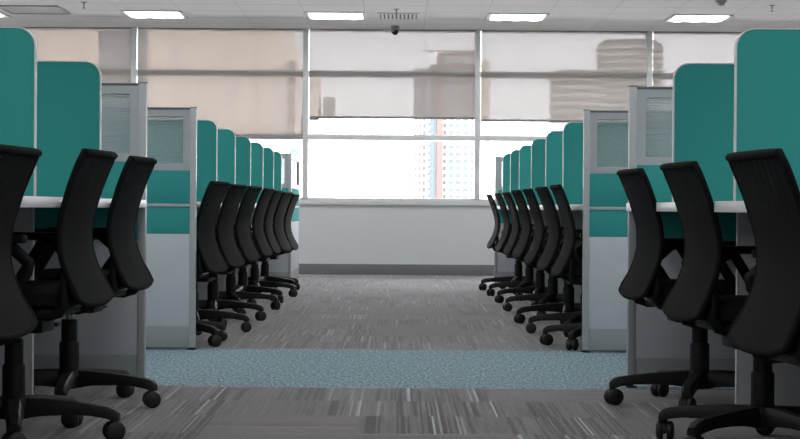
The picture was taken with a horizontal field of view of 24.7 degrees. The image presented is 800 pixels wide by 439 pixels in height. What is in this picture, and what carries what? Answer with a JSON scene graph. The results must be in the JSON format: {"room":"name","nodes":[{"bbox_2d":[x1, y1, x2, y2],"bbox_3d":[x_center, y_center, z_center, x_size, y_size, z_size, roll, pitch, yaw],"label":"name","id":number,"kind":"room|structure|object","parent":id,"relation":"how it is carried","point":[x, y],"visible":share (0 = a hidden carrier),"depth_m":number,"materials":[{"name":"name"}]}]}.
{"room":"open-plan office","nodes":[
{"label":"open-plan office","id":0,"kind":"room"},
{"bbox_2d":[299,198,494,264],"bbox_3d":[-0.102,0.243,19.937,12.992,0.949,0.330,0,0,0],"label":"wall","id":1,"kind":"structure","parent":0,"point":[328,234],"depth_m":19.80,"materials":[{"name":"white paint"}]},
{"bbox_2d":[131,27,137,82],"bbox_3d":[-2.876,-1.162,19.845,0.060,1.824,0.210,0,0,0],"label":"trim","id":2,"kind":"structure","parent":1,"relation":"on","point":[134,30],"depth_m":19.73,"materials":[{"name":"metal"}]},
{"bbox_2d":[137,69,302,139],"bbox_3d":[-1.948,-1.156,19.876,1.796,1.824,0.130,0,0,0],"label":"window","id":3,"kind":"structure","parent":1,"relation":"on","point":[137,69],"depth_m":19.83,"materials":[{"name":"metal"}]},
{"bbox_2d":[137,28,302,138],"bbox_3d":[-1.942,-1.470,19.773,1.789,1.191,0.034,0,0,0],"label":"roller blind","id":4,"kind":"object","parent":3,"relation":"attached to","point":[248,82],"visible":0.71,"depth_m":19.77,"materials":[{"name":"fabric"}]},
{"bbox_2d":[302,28,309,197],"bbox_3d":[-1.020,-1.149,19.847,0.060,1.824,0.210,0,0,0],"label":"trim","id":5,"kind":"structure","parent":1,"relation":"on","point":[306,32],"depth_m":19.74,"materials":[{"name":"metal"}]},
{"bbox_2d":[308,134,473,173],"bbox_3d":[-0.092,-1.143,19.878,1.796,1.824,0.130,0,0,0],"label":"window","id":6,"kind":"structure","parent":1,"relation":"on","point":[310,136],"depth_m":19.82,"materials":[{"name":"metal"}]},
{"bbox_2d":[299,264,493,275],"bbox_3d":[-0.103,0.541,19.797,12.992,0.115,0.014,0,0,0],"label":"baseboard","id":7,"kind":"structure","parent":1,"relation":"attached to","point":[339,269],"depth_m":19.79,"materials":[{"name":"grey"}]},
{"bbox_2d":[473,30,480,198],"bbox_3d":[0.836,-1.136,19.849,0.060,1.824,0.210,0,0,0],"label":"trim","id":8,"kind":"structure","parent":1,"relation":"on","point":[476,179],"depth_m":19.74,"materials":[{"name":"metal"}]},
{"bbox_2d":[480,135,545,141],"bbox_3d":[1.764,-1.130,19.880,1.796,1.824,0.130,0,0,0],"label":"trim","id":9,"kind":"structure","parent":1,"relation":"on","point":[482,137],"depth_m":19.82,"materials":[{"name":"metal"}]},
{"bbox_2d":[647,31,652,86],"bbox_3d":[2.692,-1.123,19.851,0.060,1.824,0.210,0,0,0],"label":"trim","id":10,"kind":"structure","parent":1,"relation":"on","point":[649,33],"depth_m":19.74,"materials":[{"name":"metal"}]},
{"bbox_2d":[0,274,799,438],"bbox_3d":[-0.092,0.733,7.955,12.992,0.120,23.900,0,0,0],"label":"floor","id":11,"kind":"structure","parent":0,"point":[346,356],"depth_m":7.71,"materials":[{"name":"grey carpet"}]},
{"bbox_2d":[0,144,41,345],"bbox_3d":[-1.221,0.251,4.622,0.673,0.868,0.645,0,0,5],"label":"office chair","id":12,"kind":"object","parent":11,"relation":"on","point":[18,319],"visible":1,"depth_m":4.65,"materials":[{"name":"black plastic"}]},
{"bbox_2d":[0,148,125,438],"bbox_3d":[-1.163,0.232,5.663,0.657,0.896,0.683,0,0,4],"label":"office chair","id":13,"kind":"object","parent":11,"relation":"on","point":[80,286],"visible":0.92,"depth_m":5.62,"materials":[{"name":"black plastic"}]},
{"bbox_2d":[0,196,145,395],"bbox_3d":[-1.397,0.301,5.090,0.734,0.738,4.674,0,0,0],"label":"desk","id":14,"kind":"object","parent":11,"relation":"on","point":[25,220],"visible":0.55,"depth_m":6.32,"materials":[{"name":"white laminate"}]},
{"bbox_2d":[0,26,36,195],"bbox_3d":[-1.389,-0.305,5.127,0.740,0.474,0.020,0,0,0],"label":"screen","id":15,"kind":"object","parent":14,"relation":"on","point":[18,45],"visible":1,"depth_m":5.12,"materials":[{"name":"teal fabric"}]},
{"bbox_2d":[36,61,101,197],"bbox_3d":[-1.397,-0.313,6.327,0.727,0.474,0.020,0,0,0],"label":"screen","id":16,"kind":"object","parent":14,"relation":"on","point":[69,93],"visible":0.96,"depth_m":6.32,"materials":[{"name":"teal fabric"}]},
{"bbox_2d":[20,196,145,207],"bbox_3d":[-1.394,-0.052,5.088,0.734,0.032,4.674,0,0,0],"label":"countertop","id":17,"kind":"structure","parent":14,"relation":"on","point":[27,201],"depth_m":5.35,"materials":[{"name":"white laminate"}]},
{"bbox_2d":[34,82,147,376],"bbox_3d":[-1.399,0.053,7.452,0.740,1.228,0.048,0,0,0],"label":"end panel","id":18,"kind":"object","parent":11,"relation":"on","point":[114,337],"visible":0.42,"depth_m":7.43,"materials":[{"name":"grey metal"}]},
{"bbox_2d":[34,156,160,407],"bbox_3d":[-1.182,0.224,6.620,0.664,0.898,0.663,0,0,4],"label":"office chair","id":19,"kind":"object","parent":11,"relation":"on","point":[125,267],"visible":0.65,"depth_m":6.58,"materials":[{"name":"black fabric"}]},
{"bbox_2d":[146,107,196,349],"bbox_3d":[-1.399,0.042,9.261,0.744,1.228,0.048,0,0,0],"label":"end panel","id":20,"kind":"object","parent":11,"relation":"on","point":[171,131],"visible":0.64,"depth_m":9.24,"materials":[{"name":"grey metal"}]},
{"bbox_2d":[146,181,229,347],"bbox_3d":[-1.231,0.227,9.631,0.668,0.853,0.667,0,0,7],"label":"office chair","id":21,"kind":"object","parent":11,"relation":"on","point":[209,258],"visible":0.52,"depth_m":9.53,"materials":[{"name":"black plastic"}]},
{"bbox_2d":[196,184,251,334],"bbox_3d":[-1.171,0.222,10.596,0.660,0.854,0.690,0,0,7],"label":"office chair","id":22,"kind":"object","parent":11,"relation":"on","point":[224,230],"visible":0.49,"depth_m":10.54,"materials":[{"name":"black plastic"}]},
{"bbox_2d":[196,202,256,299],"bbox_3d":[-1.417,0.250,13.215,0.711,0.738,7.844,0,0,0],"label":"desk","id":23,"kind":"object","parent":11,"relation":"on","point":[202,286],"visible":0.02,"depth_m":13.39,"materials":[{"name":"white laminate"}]},
{"bbox_2d":[197,120,216,201],"bbox_3d":[-1.410,-0.339,10.547,0.711,0.474,0.020,0,0,0],"label":"screen","id":24,"kind":"object","parent":23,"relation":"on","point":[206,129],"visible":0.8,"depth_m":10.54,"materials":[{"name":"teal fabric"}]},
{"bbox_2d":[217,129,235,201],"bbox_3d":[-1.411,-0.347,11.737,0.711,0.474,0.020,0,0,0],"label":"screen","id":25,"kind":"object","parent":23,"relation":"on","point":[226,138],"visible":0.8,"depth_m":11.73,"materials":[{"name":"teal fabric"}]},
{"bbox_2d":[197,202,256,207],"bbox_3d":[-1.414,-0.103,13.213,0.711,0.032,7.844,0,0,0],"label":"countertop","id":26,"kind":"structure","parent":23,"relation":"on","point":[198,203],"depth_m":9.63,"materials":[{"name":"white laminate"}]},
{"bbox_2d":[235,136,250,202],"bbox_3d":[-1.412,-0.354,12.957,0.711,0.474,0.020,0,0,0],"label":"screen","id":27,"kind":"object","parent":23,"relation":"on","point":[243,144],"visible":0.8,"depth_m":12.95,"materials":[{"name":"teal fabric"}]},
{"bbox_2d":[251,142,262,202],"bbox_3d":[-1.413,-0.362,14.156,0.711,0.474,0.020,0,0,0],"label":"screen","id":28,"kind":"object","parent":23,"relation":"on","point":[256,148],"visible":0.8,"depth_m":14.15,"materials":[{"name":"teal fabric"}]},
{"bbox_2d":[263,147,273,188],"bbox_3d":[-1.415,-0.369,15.357,0.711,0.474,0.020,0,0,0],"label":"screen","id":29,"kind":"object","parent":23,"relation":"on","point":[268,153],"visible":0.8,"depth_m":15.35,"materials":[{"name":"teal fabric"}]},
{"bbox_2d":[274,151,281,190],"bbox_3d":[-1.416,-0.376,16.396,0.711,0.474,0.020,0,0,0],"label":"screen","id":30,"kind":"object","parent":23,"relation":"on","point":[277,156],"visible":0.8,"depth_m":16.39,"materials":[{"name":"teal fabric"}]},
{"bbox_2d":[199,186,265,320],"bbox_3d":[-1.171,0.215,11.688,0.658,0.853,0.662,0,0,7],"label":"office chair","id":31,"kind":"object","parent":11,"relation":"on","point":[242,235],"visible":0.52,"depth_m":11.64,"materials":[{"name":"black plastic"}]},
{"bbox_2d":[216,188,280,311],"bbox_3d":[-1.158,0.206,12.899,0.641,0.857,0.677,0,0,5],"label":"office chair","id":32,"kind":"object","parent":11,"relation":"on","point":[258,237],"visible":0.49,"depth_m":12.86,"materials":[{"name":"black plastic"}]},
{"bbox_2d":[235,190,283,302],"bbox_3d":[-1.202,0.204,13.878,0.665,0.846,0.647,0,0,3],"label":"office chair","id":33,"kind":"object","parent":11,"relation":"on","point":[242,285],"visible":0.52,"depth_m":13.82,"materials":[{"name":"black plastic"}]},
{"bbox_2d":[237,192,297,296],"bbox_3d":[-1.144,0.201,14.788,0.648,0.843,0.671,0,0,7],"label":"office chair","id":34,"kind":"object","parent":11,"relation":"on","point":[278,219],"visible":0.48,"depth_m":14.74,"materials":[{"name":"black plastic"}]},
{"bbox_2d":[248,194,299,289],"bbox_3d":[-1.191,0.199,15.797,0.648,0.833,0.675,0,0,4],"label":"office chair","id":35,"kind":"object","parent":11,"relation":"on","point":[264,276],"visible":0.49,"depth_m":15.73,"materials":[{"name":"black plastic"}]},
{"bbox_2d":[259,153,291,277],"bbox_3d":[-1.396,-0.008,17.161,0.766,1.228,0.048,0,0,0],"label":"end panel","id":36,"kind":"object","parent":11,"relation":"on","point":[281,267],"visible":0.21,"depth_m":17.15,"materials":[{"name":"grey metal"}]},
{"bbox_2d":[291,154,299,278],"bbox_3d":[-1.042,-0.014,17.864,0.045,1.212,1.350,0,0,0],"label":"panel","id":37,"kind":"object","parent":11,"relation":"on","point":[295,160],"visible":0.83,"depth_m":18.00,"materials":[{"name":"grey metal"}]},
{"bbox_2d":[479,194,524,289],"bbox_3d":[1.021,0.204,16.194,0.649,0.848,0.668,0,0,-2],"label":"office chair","id":38,"kind":"object","parent":11,"relation":"on","point":[518,267],"visible":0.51,"depth_m":16.16,"materials":[{"name":"black plastic"}]},
{"bbox_2d":[494,156,522,282],"bbox_3d":[1.323,0.009,17.624,0.836,1.228,0.048,0,0,0],"label":"end panel","id":39,"kind":"object","parent":11,"relation":"on","point":[503,266],"visible":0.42,"depth_m":17.60,"materials":[{"name":"grey metal"}]},
{"bbox_2d":[487,193,534,295],"bbox_3d":[1.042,0.211,15.109,0.650,0.848,0.668,0,0,-2],"label":"office chair","id":40,"kind":"object","parent":11,"relation":"on","point":[529,271],"visible":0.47,"depth_m":15.07,"materials":[{"name":"black plastic"}]},
{"bbox_2d":[495,192,547,302],"bbox_3d":[1.052,0.218,14.044,0.654,0.848,0.675,0,0,-3],"label":"office chair","id":41,"kind":"object","parent":11,"relation":"on","point":[539,288],"visible":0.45,"depth_m":14.00,"materials":[{"name":"black plastic"}]},
{"bbox_2d":[503,190,563,311],"bbox_3d":[1.047,0.222,12.905,0.640,0.857,0.664,0,0,0],"label":"office chair","id":42,"kind":"object","parent":11,"relation":"on","point":[522,247],"visible":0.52,"depth_m":12.87,"materials":[{"name":"black plastic"}]},
{"bbox_2d":[497,204,582,302],"bbox_3d":[1.333,0.268,13.448,0.813,0.738,8.304,0,0,0],"label":"desk","id":43,"kind":"object","parent":11,"relation":"on","point":[577,209],"visible":0.12,"depth_m":12.24,"materials":[{"name":"white laminate"}]},
{"bbox_2d":[502,153,510,205],"bbox_3d":[1.334,-0.358,16.549,0.813,0.474,0.020,0,0,0],"label":"screen","id":44,"kind":"object","parent":43,"relation":"on","point":[506,158],"visible":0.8,"depth_m":16.54,"materials":[{"name":"teal fabric"}]},
{"bbox_2d":[510,149,519,205],"bbox_3d":[1.335,-0.351,15.430,0.813,0.474,0.020,0,0,0],"label":"screen","id":45,"kind":"object","parent":43,"relation":"on","point":[514,156],"visible":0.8,"depth_m":15.42,"materials":[{"name":"teal fabric"}]},
{"bbox_2d":[519,145,530,204],"bbox_3d":[1.336,-0.344,14.300,0.813,0.474,0.020,0,0,0],"label":"screen","id":46,"kind":"object","parent":43,"relation":"on","point":[525,150],"visible":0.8,"depth_m":14.29,"materials":[{"name":"teal fabric"}]},
{"bbox_2d":[531,139,545,204],"bbox_3d":[1.338,-0.335,13.000,0.813,0.474,0.020,0,0,0],"label":"screen","id":47,"kind":"object","parent":43,"relation":"on","point":[538,146],"visible":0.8,"depth_m":12.99,"materials":[{"name":"teal fabric"}]},
{"bbox_2d":[497,204,582,209],"bbox_3d":[1.335,-0.085,13.446,0.813,0.032,8.304,0,0,0],"label":"countertop","id":48,"kind":"structure","parent":43,"relation":"on","point":[573,206],"depth_m":9.91,"materials":[{"name":"white laminate"}]},
{"bbox_2d":[545,131,562,204],"bbox_3d":[1.339,-0.327,11.730,0.813,0.474,0.020,0,0,0],"label":"screen","id":49,"kind":"object","parent":43,"relation":"on","point":[554,139],"visible":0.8,"depth_m":11.72,"materials":[{"name":"teal fabric"}]},
{"bbox_2d":[562,122,582,203],"bbox_3d":[1.340,-0.320,10.500,0.813,0.474,0.020,0,0,0],"label":"screen","id":50,"kind":"object","parent":43,"relation":"on","point":[572,179],"visible":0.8,"depth_m":10.49,"materials":[{"name":"teal fabric"}]},
{"bbox_2d":[514,188,582,323],"bbox_3d":[1.049,0.233,11.590,0.660,0.848,0.673,0,0,-3],"label":"office chair","id":51,"kind":"object","parent":11,"relation":"on","point":[534,252],"visible":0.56,"depth_m":11.54,"materials":[{"name":"black plastic"}]},
{"bbox_2d":[526,187,582,336],"bbox_3d":[1.062,0.240,10.614,0.656,0.848,0.668,0,0,-4],"label":"office chair","id":52,"kind":"object","parent":11,"relation":"on","point":[549,255],"visible":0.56,"depth_m":10.54,"materials":[{"name":"black fabric"}]},
{"bbox_2d":[540,184,582,350],"bbox_3d":[1.086,0.246,9.650,0.677,0.848,0.654,0,0,-2],"label":"office chair","id":53,"kind":"object","parent":11,"relation":"on","point":[573,271],"visible":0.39,"depth_m":9.51,"materials":[{"name":"black plastic"}]},
{"bbox_2d":[581,109,628,352],"bbox_3d":[1.335,0.061,9.264,0.829,1.228,0.048,0,0,0],"label":"end panel","id":54,"kind":"object","parent":11,"relation":"on","point":[605,132],"visible":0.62,"depth_m":9.24,"materials":[{"name":"grey metal"}]},
{"bbox_2d":[604,168,735,405],"bbox_3d":[1.088,0.253,6.787,0.656,0.870,0.677,0,0,-5],"label":"office chair","id":55,"kind":"object","parent":11,"relation":"on","point":[646,277],"visible":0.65,"depth_m":6.74,"materials":[{"name":"black plastic"}]},
{"bbox_2d":[626,85,735,387],"bbox_3d":[1.337,0.072,7.455,0.828,1.228,0.048,0,0,0],"label":"end panel","id":56,"kind":"object","parent":11,"relation":"on","point":[655,343],"visible":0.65,"depth_m":7.44,"materials":[{"name":"grey metal"}]},
{"bbox_2d":[626,201,799,405],"bbox_3d":[1.333,0.321,5.029,0.830,0.738,4.804,0,0,0],"label":"desk","id":57,"kind":"object","parent":11,"relation":"on","point":[787,376],"visible":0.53,"depth_m":6.22,"materials":[{"name":"white laminate"}]},
{"bbox_2d":[626,201,746,212],"bbox_3d":[1.336,-0.032,5.026,0.830,0.032,4.804,0,0,0],"label":"countertop","id":58,"kind":"structure","parent":57,"relation":"on","point":[719,206],"depth_m":5.27,"materials":[{"name":"white laminate"}]},
{"bbox_2d":[672,63,733,201],"bbox_3d":[1.340,-0.293,6.230,0.823,0.474,0.020,0,0,0],"label":"screen","id":59,"kind":"object","parent":57,"relation":"on","point":[703,93],"visible":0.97,"depth_m":6.22,"materials":[{"name":"teal fabric"}]},
{"bbox_2d":[733,28,799,200],"bbox_3d":[1.335,-0.285,5.020,0.835,0.474,0.020,0,0,0],"label":"screen","id":60,"kind":"object","parent":57,"relation":"on","point":[766,60],"visible":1,"depth_m":5.01,"materials":[{"name":"teal fabric"}]},
{"bbox_2d":[656,161,799,438],"bbox_3d":[1.136,0.263,5.582,0.646,0.865,0.674,0,0,-5],"label":"office chair","id":61,"kind":"object","parent":11,"relation":"on","point":[695,300],"visible":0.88,"depth_m":5.52,"materials":[{"name":"black fabric"}]},
{"bbox_2d":[725,148,799,366],"bbox_3d":[1.100,0.272,4.389,0.670,0.862,0.657,0,0,-6],"label":"office chair","id":62,"kind":"object","parent":11,"relation":"on","point":[767,326],"visible":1,"depth_m":4.30,"materials":[{"name":"black plastic"}]},
{"bbox_2d":[0,0,799,31],"bbox_3d":[-0.072,-2.105,8.062,12.992,0.250,24.150,0,0,0],"label":"ceiling","id":63,"kind":"structure","parent":0,"point":[565,15],"depth_m":18.13,"materials":[{"name":"tile"}]},
{"bbox_2d":[0,11,10,17],"bbox_3d":[-4.276,-2.061,18.363,0.600,0.026,0.650,0,0,0],"label":"recessed light","id":64,"kind":"object","parent":63,"relation":"in","point":[2,14],"visible":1,"depth_m":18.49,"materials":[{"name":"white plastic"}]},
{"bbox_2d":[0,5,70,14],"bbox_3d":[-3.605,-2.062,18.004,0.600,0.012,0.720,0,0,0],"label":"ceiling vent","id":65,"kind":"object","parent":63,"relation":"in","point":[11,9],"visible":1,"depth_m":17.95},
{"bbox_2d":[22,27,130,82],"bbox_3d":[-3.798,-1.462,19.771,1.789,1.234,0.034,0,0,0],"label":"roller blind","id":66,"kind":"object","parent":63,"relation":"hanging from","point":[108,48],"visible":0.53,"depth_m":19.76,"materials":[{"name":"fabric"}]},
{"bbox_2d":[120,10,188,18],"bbox_3d":[-2.459,-2.049,18.365,0.600,0.026,0.650,0,0,0],"label":"recessed light","id":67,"kind":"object","parent":63,"relation":"in","point":[129,13],"visible":1,"depth_m":18.26,"materials":[{"name":"white plastic"}]},
{"bbox_2d":[305,12,366,19],"bbox_3d":[-0.642,-2.036,18.367,0.600,0.026,0.650,0,0,0],"label":"recessed light","id":68,"kind":"object","parent":63,"relation":"in","point":[310,15],"visible":1,"depth_m":18.25,"materials":[{"name":"white plastic"}]},
{"bbox_2d":[309,29,474,119],"bbox_3d":[-0.085,-1.569,19.774,1.789,0.967,0.034,0,0,0],"label":"roller blind","id":69,"kind":"object","parent":63,"relation":"hanging from","point":[354,73],"visible":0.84,"depth_m":19.77,"materials":[{"name":"fabric"}]},
{"bbox_2d":[391,25,398,34],"bbox_3d":[-0.052,-2.002,19.388,0.092,0.098,0.092,0,0,0],"label":"security camera","id":70,"kind":"object","parent":63,"relation":"attached to","point":[395,29],"visible":1,"depth_m":19.35,"materials":[{"name":"black plastic"}]},
{"bbox_2d":[377,13,419,19],"bbox_3d":[-0.016,-2.039,18.367,0.420,0.012,0.560,0,0,0],"label":"ceiling vent","id":71,"kind":"object","parent":63,"relation":"in","point":[381,16],"visible":0.98,"depth_m":18.33,"materials":[{"name":"white metal"}]},
{"bbox_2d":[486,13,549,20],"bbox_3d":[1.175,-2.023,18.369,0.600,0.026,0.650,0,0,0],"label":"recessed light","id":72,"kind":"object","parent":63,"relation":"in","point":[491,16],"visible":1,"depth_m":18.23,"materials":[{"name":"white plastic"}]},
{"bbox_2d":[481,30,646,121],"bbox_3d":[1.771,-1.544,19.776,1.789,0.991,0.034,0,0,0],"label":"roller blind","id":73,"kind":"object","parent":63,"relation":"hanging from","point":[527,75],"visible":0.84,"depth_m":19.77,"materials":[{"name":"fabric"}]},
{"bbox_2d":[653,31,741,86],"bbox_3d":[3.626,-1.475,19.779,1.789,1.104,0.034,0,0,0],"label":"roller blind","id":74,"kind":"object","parent":63,"relation":"hanging from","point":[671,49],"visible":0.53,"depth_m":19.77,"materials":[{"name":"fabric"}]},
{"bbox_2d":[663,14,733,22],"bbox_3d":[2.992,-2.011,18.371,0.600,0.026,0.650,0,0,0],"label":"recessed light","id":75,"kind":"object","parent":63,"relation":"in","point":[675,17],"visible":1,"depth_m":18.25,"materials":[{"name":"white plastic"}]},
{"bbox_2d":[715,0,726,5],"bbox_3d":[2.956,-1.989,16.841,0.110,0.050,0.110,0,0,0],"label":"smoke detector","id":76,"kind":"object","parent":63,"relation":"attached to","point":[719,2],"visible":1,"depth_m":16.81,"materials":[{"name":"white plastic"}]},
{"label":"outside","id":77,"kind":"structure","parent":0,"visible":0},
{"bbox_3d":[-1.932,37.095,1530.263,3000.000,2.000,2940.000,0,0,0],"label":"ground","id":78,"kind":"structure","parent":77,"visible":0},
{"bbox_2d":[250,140,302,197],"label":"window","id":79,"kind":"structure","parent":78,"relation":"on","point":[294,147],"depth_m":205.94,"materials":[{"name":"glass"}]},
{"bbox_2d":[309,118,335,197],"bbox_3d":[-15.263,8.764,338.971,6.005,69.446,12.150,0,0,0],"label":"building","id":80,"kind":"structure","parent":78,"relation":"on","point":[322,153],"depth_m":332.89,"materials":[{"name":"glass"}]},
{"bbox_2d":[413,85,489,198],"bbox_3d":[21.632,-15.232,778.843,32.147,112.425,22.200,0,0,0],"label":"building","id":81,"kind":"structure","parent":78,"relation":"on","point":[441,169],"depth_m":768.91,"materials":[{"name":"grey concrete"}]},
{"bbox_2d":[548,122,569,131],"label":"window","id":82,"kind":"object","parent":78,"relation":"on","point":[554,126],"visible":0.02,"depth_m":804.63,"materials":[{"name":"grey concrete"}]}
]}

